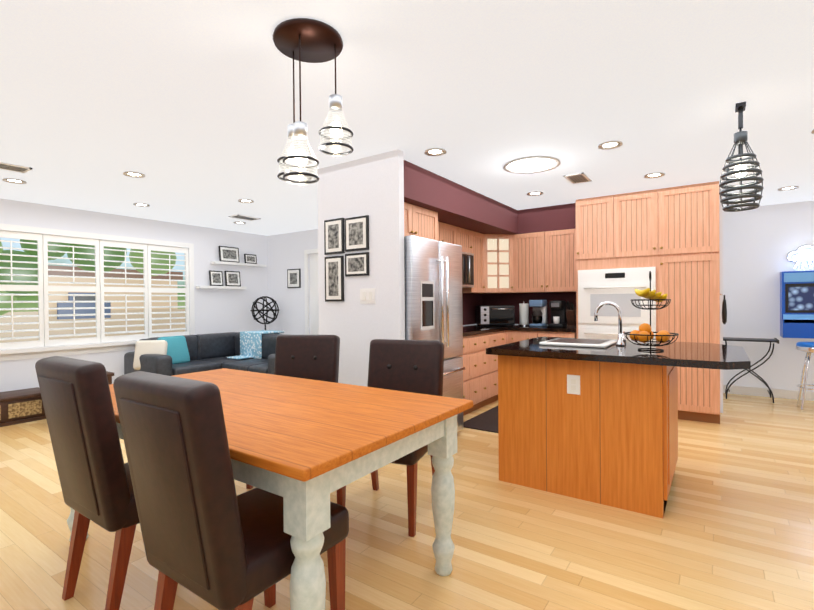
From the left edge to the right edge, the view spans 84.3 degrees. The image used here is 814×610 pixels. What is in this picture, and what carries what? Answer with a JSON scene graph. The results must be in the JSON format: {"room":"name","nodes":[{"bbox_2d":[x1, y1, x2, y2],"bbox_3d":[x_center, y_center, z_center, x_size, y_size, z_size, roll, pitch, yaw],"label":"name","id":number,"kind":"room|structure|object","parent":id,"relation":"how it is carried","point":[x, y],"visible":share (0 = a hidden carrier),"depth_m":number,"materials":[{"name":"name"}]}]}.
{"room":"kitchen and dining room","nodes":[
{"label":"kitchen and dining room","id":0,"kind":"room"},
{"bbox_2d":[0,198,268,391],"bbox_3d":[-4.148,0.028,5.624,0.120,2.440,10.340,0,1,35],"label":"wall","id":1,"kind":"structure","parent":0,"point":[221,310],"depth_m":6.79,"materials":[{"name":"paint"}]},
{"bbox_2d":[0,223,194,360],"bbox_3d":[-3.953,-0.152,5.797,0.114,1.525,2.550,0,1,35],"label":"window shutters","id":2,"kind":"object","parent":1,"relation":"attached to","point":[43,342],"visible":0.94,"depth_m":5.70,"materials":[{"name":"white wood"}]},
{"bbox_2d":[195,270,246,288],"bbox_3d":[-2.945,-0.405,7.157,0.119,0.292,0.820,0,1,35],"label":"shelf","id":3,"kind":"object","parent":1,"relation":"attached to","point":[232,280],"visible":1,"depth_m":7.16,"materials":[{"name":"white wood"}]},
{"bbox_2d":[210,246,266,266],"bbox_3d":[-2.761,-0.798,7.426,0.119,0.292,0.980,0,1,35],"label":"shelf","id":4,"kind":"object","parent":1,"relation":"attached to","point":[228,255],"visible":1,"depth_m":7.31,"materials":[{"name":"white wood"}]},
{"bbox_2d":[268,229,317,334],"bbox_3d":[-0.934,-0.010,6.990,3.620,2.440,0.120,0,1,35],"label":"wall","id":5,"kind":"structure","parent":0,"point":[285,251],"depth_m":7.66,"materials":[{"name":"paint"}]},
{"bbox_2d":[287,269,300,287],"bbox_3d":[-1.905,-0.446,7.566,0.310,0.320,0.022,0,1,35],"label":"framed picture","id":6,"kind":"object","parent":5,"relation":"attached to","point":[293,278],"visible":0.98,"depth_m":7.55,"materials":[{"name":"black"}]},
{"bbox_2d":[304,249,318,334],"bbox_3d":[-1.251,0.151,7.164,1.000,2.120,0.098,0,1,35],"label":"door","id":7,"kind":"structure","parent":5,"relation":"in","point":[314,315],"depth_m":7.37,"materials":[{"name":"white wood"}]},
{"bbox_2d":[321,149,404,386],"bbox_3d":[-0.358,0.009,3.757,0.780,2.440,0.070,0,1,35],"label":"wall","id":8,"kind":"structure","parent":0,"point":[372,187],"depth_m":3.67,"materials":[{"name":"paint"}]},
{"bbox_2d":[324,218,344,254],"bbox_3d":[-0.629,-0.590,3.878,0.220,0.300,0.022,0,1,35],"label":"framed picture","id":9,"kind":"object","parent":8,"relation":"attached to","point":[334,239],"visible":0.98,"depth_m":3.86,"materials":[{"name":"black"}]},
{"bbox_2d":[325,256,343,301],"bbox_3d":[-0.630,-0.225,3.884,0.210,0.390,0.022,0,1,35],"label":"framed picture","id":10,"kind":"object","parent":8,"relation":"attached to","point":[334,278],"visible":0.98,"depth_m":3.87,"materials":[{"name":"black"}]},
{"bbox_2d":[345,215,368,251],"bbox_3d":[-0.419,-0.591,3.733,0.250,0.280,0.022,0,1,35],"label":"framed picture","id":11,"kind":"object","parent":8,"relation":"attached to","point":[356,233],"visible":0.95,"depth_m":3.72,"materials":[{"name":"black"}]},
{"bbox_2d":[345,252,368,276],"bbox_3d":[-0.417,-0.336,3.735,0.250,0.190,0.022,0,1,35],"label":"framed picture","id":12,"kind":"object","parent":8,"relation":"attached to","point":[356,264],"visible":0.95,"depth_m":3.72,"materials":[{"name":"black"}]},
{"bbox_2d":[360,288,375,303],"bbox_3d":[-0.324,-0.074,3.683,0.160,0.125,0.010,0,1,35],"label":"switch plate","id":13,"kind":"object","parent":8,"relation":"attached to","point":[367,295],"visible":1,"depth_m":3.68,"materials":[{"name":"white plastic"}]},
{"bbox_2d":[317,168,476,334],"bbox_3d":[0.186,-0.008,5.337,0.100,2.440,3.290,0,1,35],"label":"wall","id":14,"kind":"structure","parent":0,"point":[320,192],"depth_m":3.99,"materials":[{"name":"paint"}]},
{"bbox_2d":[404,202,419,236],"bbox_3d":[-0.300,-0.738,4.034,0.577,0.328,0.514,0,1,35],"label":"upper cabinet","id":15,"kind":"object","parent":14,"relation":"attached to","point":[411,212],"depth_m":4.02,"materials":[{"name":"brown wood"}]},
{"bbox_2d":[420,207,439,240],"bbox_3d":[-0.078,-0.742,4.357,0.577,0.328,0.516,0,1,35],"label":"upper cabinet","id":16,"kind":"object","parent":14,"relation":"attached to","point":[429,223],"depth_m":4.29,"materials":[{"name":"brown wood"}]},
{"bbox_2d":[440,222,463,289],"bbox_3d":[0.362,-0.562,5.172,0.375,0.708,0.533,0,1,35],"label":"upper cabinet","id":17,"kind":"object","parent":14,"relation":"attached to","point":[452,234],"depth_m":5.20,"materials":[{"name":"brown wood"}]},
{"bbox_2d":[464,229,479,289],"bbox_3d":[0.613,-0.567,5.535,0.375,0.708,0.350,0,1,35],"label":"upper cabinet","id":18,"kind":"object","parent":14,"relation":"attached to","point":[471,238],"depth_m":5.51,"materials":[{"name":"brown wood"}]},
{"bbox_2d":[462,233,483,293],"bbox_3d":[0.790,-0.540,5.801,0.364,0.768,0.413,0,1,35],"label":"upper cabinet","id":19,"kind":"object","parent":14,"relation":"attached to","point":[481,291],"depth_m":5.80,"materials":[{"name":"brown wood"}]},
{"bbox_2d":[484,234,515,293],"bbox_3d":[1.165,-0.546,6.079,0.667,0.768,0.699,0,1,35],"label":"upper cabinet","id":20,"kind":"object","parent":14,"relation":"attached to","point":[499,249],"depth_m":5.90,"materials":[{"name":"brown wood"}]},
{"bbox_2d":[0,393,813,609],"bbox_3d":[0.110,1.262,2.703,10.440,0.060,10.340,0,1,35],"label":"floor","id":21,"kind":"structure","parent":0,"point":[732,528],"depth_m":2.37,"materials":[{"name":"brown wood"}]},
{"bbox_2d":[0,387,45,426],"bbox_3d":[-4.342,1.109,4.782,0.450,0.295,0.810,0,1,35],"label":"chest","id":22,"kind":"object","parent":21,"relation":"on","point":[21,406],"visible":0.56,"depth_m":4.79,"materials":[{"name":"brown wood"}]},
{"bbox_2d":[35,356,139,609],"bbox_3d":[-1.178,0.730,1.983,0.456,1.037,0.617,0,1,35],"label":"dining chair","id":23,"kind":"object","parent":21,"relation":"on","point":[94,477],"visible":0.67,"depth_m":1.71,"materials":[{"name":"brown leather"}]},
{"bbox_2d":[106,371,113,383],"bbox_3d":[-3.541,0.998,4.914,0.460,0.500,0.440,0,1,35],"label":"side table","id":24,"kind":"object","parent":21,"relation":"on","point":[110,375],"depth_m":4.94,"materials":[{"name":"brown wood"}]},
{"bbox_2d":[124,330,287,375],"bbox_3d":[-2.403,0.817,6.080,2.070,0.825,1.876,0,1,35],"label":"sofa","id":25,"kind":"object","parent":21,"relation":"on","point":[252,351],"visible":0.48,"depth_m":6.12,"materials":[{"name":"grey fabric"}]},
{"bbox_2d":[113,371,348,609],"bbox_3d":[-0.564,0.728,1.535,0.456,1.037,0.617,0,1,35],"label":"dining chair","id":26,"kind":"object","parent":21,"relation":"on","point":[210,536],"visible":0.9,"depth_m":1.29,"materials":[{"name":"brown leather"}]},
{"bbox_2d":[250,296,279,329],"bbox_3d":[-2.372,0.536,7.527,0.472,1.366,0.472,0,1,35],"label":"sculpture","id":27,"kind":"object","parent":21,"relation":"on","point":[267,309],"visible":0.85,"depth_m":7.48,"materials":[{"name":"black metal"}]},
{"bbox_2d":[67,368,472,609],"bbox_3d":[-0.788,0.849,2.230,1.960,0.790,1.050,0,1,35],"label":"dining table","id":28,"kind":"object","parent":21,"relation":"on","point":[303,448],"visible":0.58,"depth_m":1.70,"materials":[{"name":"brown wood"}]},
{"bbox_2d":[246,335,339,488],"bbox_3d":[-0.811,0.734,3.260,0.500,1.005,0.612,0,0,11],"label":"dining chair","id":29,"kind":"object","parent":21,"relation":"on","point":[314,357],"visible":0.35,"depth_m":3.42,"materials":[{"name":"brown leather"}]},
{"bbox_2d":[337,339,443,536],"bbox_3d":[-0.086,0.731,2.727,0.500,1.005,0.612,0,0,21],"label":"dining chair","id":30,"kind":"object","parent":21,"relation":"on","point":[414,366],"visible":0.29,"depth_m":2.85,"materials":[{"name":"brown leather"}]},
{"bbox_2d":[404,235,464,431],"bbox_3d":[-0.028,0.333,4.117,0.892,1.780,0.860,0,1,35],"label":"fridge","id":31,"kind":"object","parent":21,"relation":"on","point":[433,292],"visible":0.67,"depth_m":3.85,"materials":[{"name":"grey metal"}]},
{"bbox_2d":[461,333,468,415],"bbox_3d":[0.257,0.776,4.787,0.610,0.880,0.530,0,1,35],"label":"base cabinet","id":32,"kind":"object","parent":21,"relation":"on","point":[465,355],"depth_m":4.80,"materials":[{"name":"brown wood"}]},
{"bbox_2d":[469,333,488,412],"bbox_3d":[0.558,0.770,5.224,0.610,0.880,0.530,0,1,35],"label":"base cabinet","id":33,"kind":"object","parent":21,"relation":"on","point":[480,380],"depth_m":5.06,"materials":[{"name":"brown wood"}]},
{"bbox_2d":[463,325,504,336],"bbox_3d":[0.732,0.307,5.473,0.616,0.040,2.207,0,1,35],"label":"countertop","id":34,"kind":"structure","parent":33,"relation":"on","point":[469,328],"depth_m":5.46,"materials":[{"name":"black stone"}]},
{"bbox_2d":[476,305,514,325],"bbox_3d":[1.186,0.142,6.051,0.460,0.270,0.408,-1,0,0],"label":"toaster oven","id":35,"kind":"object","parent":34,"relation":"on","point":[495,314],"visible":1,"depth_m":5.89,"materials":[{"name":"black metal"}]},
{"bbox_2d":[463,406,497,432],"bbox_3d":[1.078,1.202,4.829,0.580,0.011,1.200,0,1,35],"label":"rug","id":36,"kind":"object","parent":21,"relation":"on","point":[486,421],"visible":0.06,"depth_m":4.60,"materials":[{"name":"black fabric"}]},
{"bbox_2d":[489,329,508,403],"bbox_3d":[0.880,0.764,5.657,0.647,0.880,0.549,0,1,35],"label":"base cabinet","id":37,"kind":"object","parent":21,"relation":"on","point":[498,337],"depth_m":5.43,"materials":[{"name":"brown wood"}]},
{"bbox_2d":[505,325,575,332],"bbox_3d":[1.776,0.296,5.712,0.830,0.040,0.627,0,1,35],"label":"countertop","id":38,"kind":"structure","parent":37,"relation":"on","point":[506,326],"depth_m":5.55,"materials":[{"name":"black stone"}]},
{"bbox_2d":[518,301,528,325],"bbox_3d":[1.559,0.110,5.989,0.150,0.330,0.150,0,1,35],"label":"paper towel holder","id":39,"kind":"object","parent":38,"relation":"on","point":[523,313],"visible":0.96,"depth_m":5.94,"materials":[{"name":"white paper"}]},
{"bbox_2d":[529,300,546,326],"bbox_3d":[1.694,0.105,5.798,0.170,0.340,0.220,0,1,35],"label":"coffee maker","id":40,"kind":"object","parent":38,"relation":"on","point":[539,316],"visible":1,"depth_m":5.73,"materials":[{"name":"blue plastic"}]},
{"bbox_2d":[548,301,566,326],"bbox_3d":[1.897,0.109,5.652,0.180,0.330,0.232,0,1,35],"label":"coffee machine","id":41,"kind":"object","parent":38,"relation":"on","point":[558,314],"visible":0.98,"depth_m":5.61,"materials":[{"name":"black plastic"}]},
{"bbox_2d":[566,301,575,326],"bbox_3d":[2.049,0.111,5.572,0.100,0.325,0.231,0,1,35],"label":"knife block","id":42,"kind":"object","parent":38,"relation":"on","point":[571,315],"visible":0.88,"depth_m":5.51,"materials":[{"name":"brown wood"}]},
{"bbox_2d":[509,329,575,342],"bbox_3d":[1.769,0.756,5.727,0.860,0.880,0.621,0,1,35],"label":"base cabinet","id":43,"kind":"object","parent":21,"relation":"on","point":[515,335],"depth_m":5.48,"materials":[{"name":"brown wood"}]},
{"bbox_2d":[494,354,681,517],"bbox_3d":[1.310,0.773,3.207,1.026,0.890,0.898,0,1,35],"label":"kitchen island","id":44,"kind":"object","parent":21,"relation":"on","point":[591,420],"depth_m":2.80,"materials":[{"name":"brown wood"}]},
{"bbox_2d":[486,338,750,369],"bbox_3d":[1.460,0.307,3.132,1.440,0.040,1.160,0,1,35],"label":"island countertop","id":45,"kind":"structure","parent":44,"relation":"on","point":[692,354],"depth_m":2.82,"materials":[{"name":"black stone"}]},
{"bbox_2d":[624,271,678,350],"bbox_3d":[1.545,0.036,2.852,0.309,0.504,0.309,0,1,35],"label":"fruit basket","id":46,"kind":"object","parent":45,"relation":"on","point":[644,334],"visible":1,"depth_m":2.80,"materials":[{"name":"orange food"}]},
{"bbox_2d":[576,189,655,340],"bbox_3d":[2.473,-0.017,5.220,0.840,2.420,0.639,0,1,35],"label":"tall cabinet","id":47,"kind":"object","parent":21,"relation":"on","point":[616,234],"depth_m":4.97,"materials":[{"name":"brown wood"}]},
{"bbox_2d":[656,181,719,423],"bbox_3d":[3.037,-0.019,4.831,0.530,2.420,0.639,0,1,35],"label":"tall cabinet","id":48,"kind":"object","parent":21,"relation":"on","point":[668,238],"depth_m":4.58,"materials":[{"name":"brown wood"}]},
{"bbox_2d":[720,294,726,323],"bbox_3d":[3.326,0.044,4.721,0.061,0.321,0.048,0,1,35],"label":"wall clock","id":49,"kind":"object","parent":48,"relation":"hanging from","point":[724,313],"visible":1,"depth_m":4.70,"materials":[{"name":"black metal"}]},
{"bbox_2d":[723,337,778,402],"bbox_3d":[4.272,0.790,5.622,0.560,0.754,0.400,0,1,35],"label":"tray table","id":50,"kind":"object","parent":21,"relation":"on","point":[726,339],"visible":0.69,"depth_m":5.54,"materials":[{"name":"black metal"}]},
{"bbox_2d":[796,342,813,411],"bbox_3d":[4.553,0.798,4.990,0.360,0.762,0.360,0,1,35],"label":"bar stool","id":51,"kind":"object","parent":21,"relation":"on","point":[808,347],"visible":1,"depth_m":4.97,"materials":[{"name":"blue metal"}]},
{"bbox_2d":[0,0,813,235],"bbox_3d":[0.089,-1.238,2.685,10.440,0.060,10.340,0,1,35],"label":"ceiling","id":52,"kind":"structure","parent":0,"point":[185,107],"depth_m":2.61,"materials":[{"name":"paint"}]},
{"bbox_2d":[3,178,26,183],"bbox_3d":[-3.733,-1.179,4.277,0.176,0.011,0.176,0,1,35],"label":"recessed light","id":53,"kind":"object","parent":52,"relation":"in","point":[14,181],"visible":1,"depth_m":4.27,"materials":[{"name":"white"}]},
{"bbox_2d":[0,162,31,172],"bbox_3d":[-3.430,-1.179,3.800,0.210,0.012,0.360,0,1,35],"label":"ceiling vent","id":54,"kind":"object","parent":52,"relation":"in","point":[13,167],"visible":1,"depth_m":3.87,"materials":[{"name":"white metal"}]},
{"bbox_2d":[123,171,144,177],"bbox_3d":[-2.485,-1.189,4.096,0.176,0.011,0.176,0,1,35],"label":"recessed light","id":55,"kind":"object","parent":52,"relation":"in","point":[133,174],"visible":1,"depth_m":4.11,"materials":[{"name":"white"}]},
{"bbox_2d":[133,203,149,206],"bbox_3d":[-3.162,-1.192,5.352,0.176,0.011,0.176,0,1,35],"label":"recessed light","id":56,"kind":"object","parent":52,"relation":"in","point":[141,204],"visible":1,"depth_m":5.35,"materials":[{"name":"white"}]},
{"bbox_2d":[229,214,260,220],"bbox_3d":[-2.241,-1.207,6.211,0.210,0.012,0.360,0,1,35],"label":"ceiling vent","id":57,"kind":"object","parent":52,"relation":"in","point":[243,217],"visible":1,"depth_m":6.18,"materials":[{"name":"white metal"}]},
{"bbox_2d":[238,199,253,202],"bbox_3d":[-1.860,-1.202,5.196,0.176,0.011,0.176,0,1,35],"label":"recessed light","id":58,"kind":"object","parent":52,"relation":"in","point":[246,200],"visible":1,"depth_m":5.19,"materials":[{"name":"white"}]},
{"bbox_2d":[273,18,353,184],"bbox_3d":[-0.438,-0.868,2.020,0.350,0.659,0.310,0,1,35],"label":"dining pendant light","id":59,"kind":"object","parent":52,"relation":"hanging from","point":[300,40],"visible":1,"depth_m":1.98,"materials":[{"name":"glass"}]},
{"bbox_2d":[424,148,446,155],"bbox_3d":[0.225,-1.208,3.551,0.176,0.011,0.176,0,1,35],"label":"recessed light","id":60,"kind":"object","parent":52,"relation":"in","point":[435,151],"visible":0.96,"depth_m":3.55,"materials":[{"name":"white"}]},
{"bbox_2d":[503,156,559,173],"bbox_3d":[1.085,-1.218,3.917,0.480,0.013,0.480,0,1,35],"label":"ceiling light","id":61,"kind":"object","parent":52,"relation":"attached to","point":[530,164],"visible":1,"depth_m":3.91,"materials":[{"name":"white"}]},
{"bbox_2d":[527,191,542,195],"bbox_3d":[1.412,-1.229,4.955,0.176,0.011,0.176,0,1,35],"label":"recessed light","id":62,"kind":"object","parent":52,"relation":"in","point":[534,193],"visible":1,"depth_m":4.97,"materials":[{"name":"white"}]},
{"bbox_2d":[563,172,591,183],"bbox_3d":[1.657,-1.227,4.361,0.180,0.012,0.340,0,1,35],"label":"ceiling vent","id":63,"kind":"object","parent":52,"relation":"in","point":[577,178],"visible":1,"depth_m":4.34,"materials":[{"name":"white"}]},
{"bbox_2d":[598,140,622,149],"bbox_3d":[1.548,-1.219,3.428,0.176,0.011,0.176,0,1,35],"label":"recessed light","id":64,"kind":"object","parent":52,"relation":"in","point":[608,145],"visible":1,"depth_m":3.42,"materials":[{"name":"white"}]},
{"bbox_2d":[644,172,664,177],"bbox_3d":[2.350,-1.232,4.272,0.176,0.011,0.176,0,1,35],"label":"recessed light","id":65,"kind":"object","parent":52,"relation":"in","point":[655,175],"visible":1,"depth_m":4.26,"materials":[{"name":"white"}]},
{"bbox_2d":[719,102,763,211],"bbox_3d":[2.048,-0.903,2.759,0.223,0.642,0.223,0,1,35],"label":"pendant light","id":66,"kind":"object","parent":52,"relation":"hanging from","point":[740,170],"visible":1,"depth_m":2.73,"materials":[{"name":"grey metal"}]},
{"bbox_2d":[778,186,798,190],"bbox_3d":[4.089,-1.252,4.821,0.176,0.011,0.176,0,1,35],"label":"recessed light","id":67,"kind":"object","parent":52,"relation":"in","point":[787,188],"visible":1,"depth_m":4.82,"materials":[{"name":"white"}]},
{"bbox_2d":[404,160,519,324],"bbox_3d":[0.489,-0.473,5.091,0.678,1.508,3.096,0,1,35],"label":"wall","id":68,"kind":"structure","parent":0,"point":[453,203],"depth_m":4.86,"materials":[{"name":"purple paint"}]},
{"bbox_2d":[520,203,575,324],"bbox_3d":[1.872,-0.490,5.813,0.780,1.508,0.338,0,1,35],"label":"wall","id":69,"kind":"structure","parent":0,"point":[557,217],"depth_m":5.76,"materials":[{"name":"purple paint"}]},
{"bbox_2d":[515,191,722,412],"bbox_3d":[2.312,-0.030,5.796,2.880,2.440,0.120,0,1,35],"label":"wall","id":70,"kind":"structure","parent":0,"point":[721,292],"depth_m":4.93,"materials":[{"name":"paint"}]},
{"bbox_2d":[516,231,551,292],"bbox_3d":[1.662,-0.549,5.928,0.528,0.768,0.385,0,1,35],"label":"upper cabinet","id":71,"kind":"object","parent":70,"relation":"attached to","point":[540,262],"depth_m":5.77,"materials":[{"name":"brown wood"}]},
{"bbox_2d":[552,229,575,291],"bbox_3d":[1.989,-0.550,5.724,0.486,0.768,0.348,0,1,35],"label":"upper cabinet","id":72,"kind":"object","parent":70,"relation":"attached to","point":[563,241],"depth_m":5.56,"materials":[{"name":"brown wood"}]},
{"bbox_2d":[722,201,813,391],"bbox_3d":[5.676,-0.053,5.055,3.700,2.440,0.120,0,1,35],"label":"wall","id":73,"kind":"structure","parent":0,"point":[760,243],"depth_m":5.75,"materials":[{"name":"paint"}]},
{"bbox_2d":[723,385,813,400],"bbox_3d":[5.690,1.112,4.979,3.598,0.110,0.015,0,1,35],"label":"baseboard","id":74,"kind":"structure","parent":73,"relation":"attached to","point":[763,392],"depth_m":5.72,"materials":[{"name":"white wood"}]},
{"bbox_2d":[780,270,813,338],"bbox_3d":[4.814,-0.009,5.391,0.500,0.800,0.303,0,1,35],"label":"arcade","id":75,"kind":"object","parent":73,"relation":"attached to","point":[796,304],"visible":1,"depth_m":5.37,"materials":[{"name":"blue plastic"}]},
{"bbox_2d":[787,245,813,268],"bbox_3d":[4.880,-0.590,5.499,0.353,0.283,0.038,0,1,35],"label":"sign","id":76,"kind":"object","parent":73,"relation":"attached to","point":[803,260],"visible":0.98,"depth_m":5.51,"materials":[{"name":"white"}]},
{"label":"outside","id":77,"kind":"structure","parent":0,"visible":0},
{"bbox_2d":[0,237,184,342],"bbox_3d":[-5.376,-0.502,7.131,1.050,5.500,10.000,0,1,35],"label":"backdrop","id":78,"kind":"structure","parent":77,"point":[50,298],"depth_m":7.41,"materials":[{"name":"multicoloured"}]}
]}

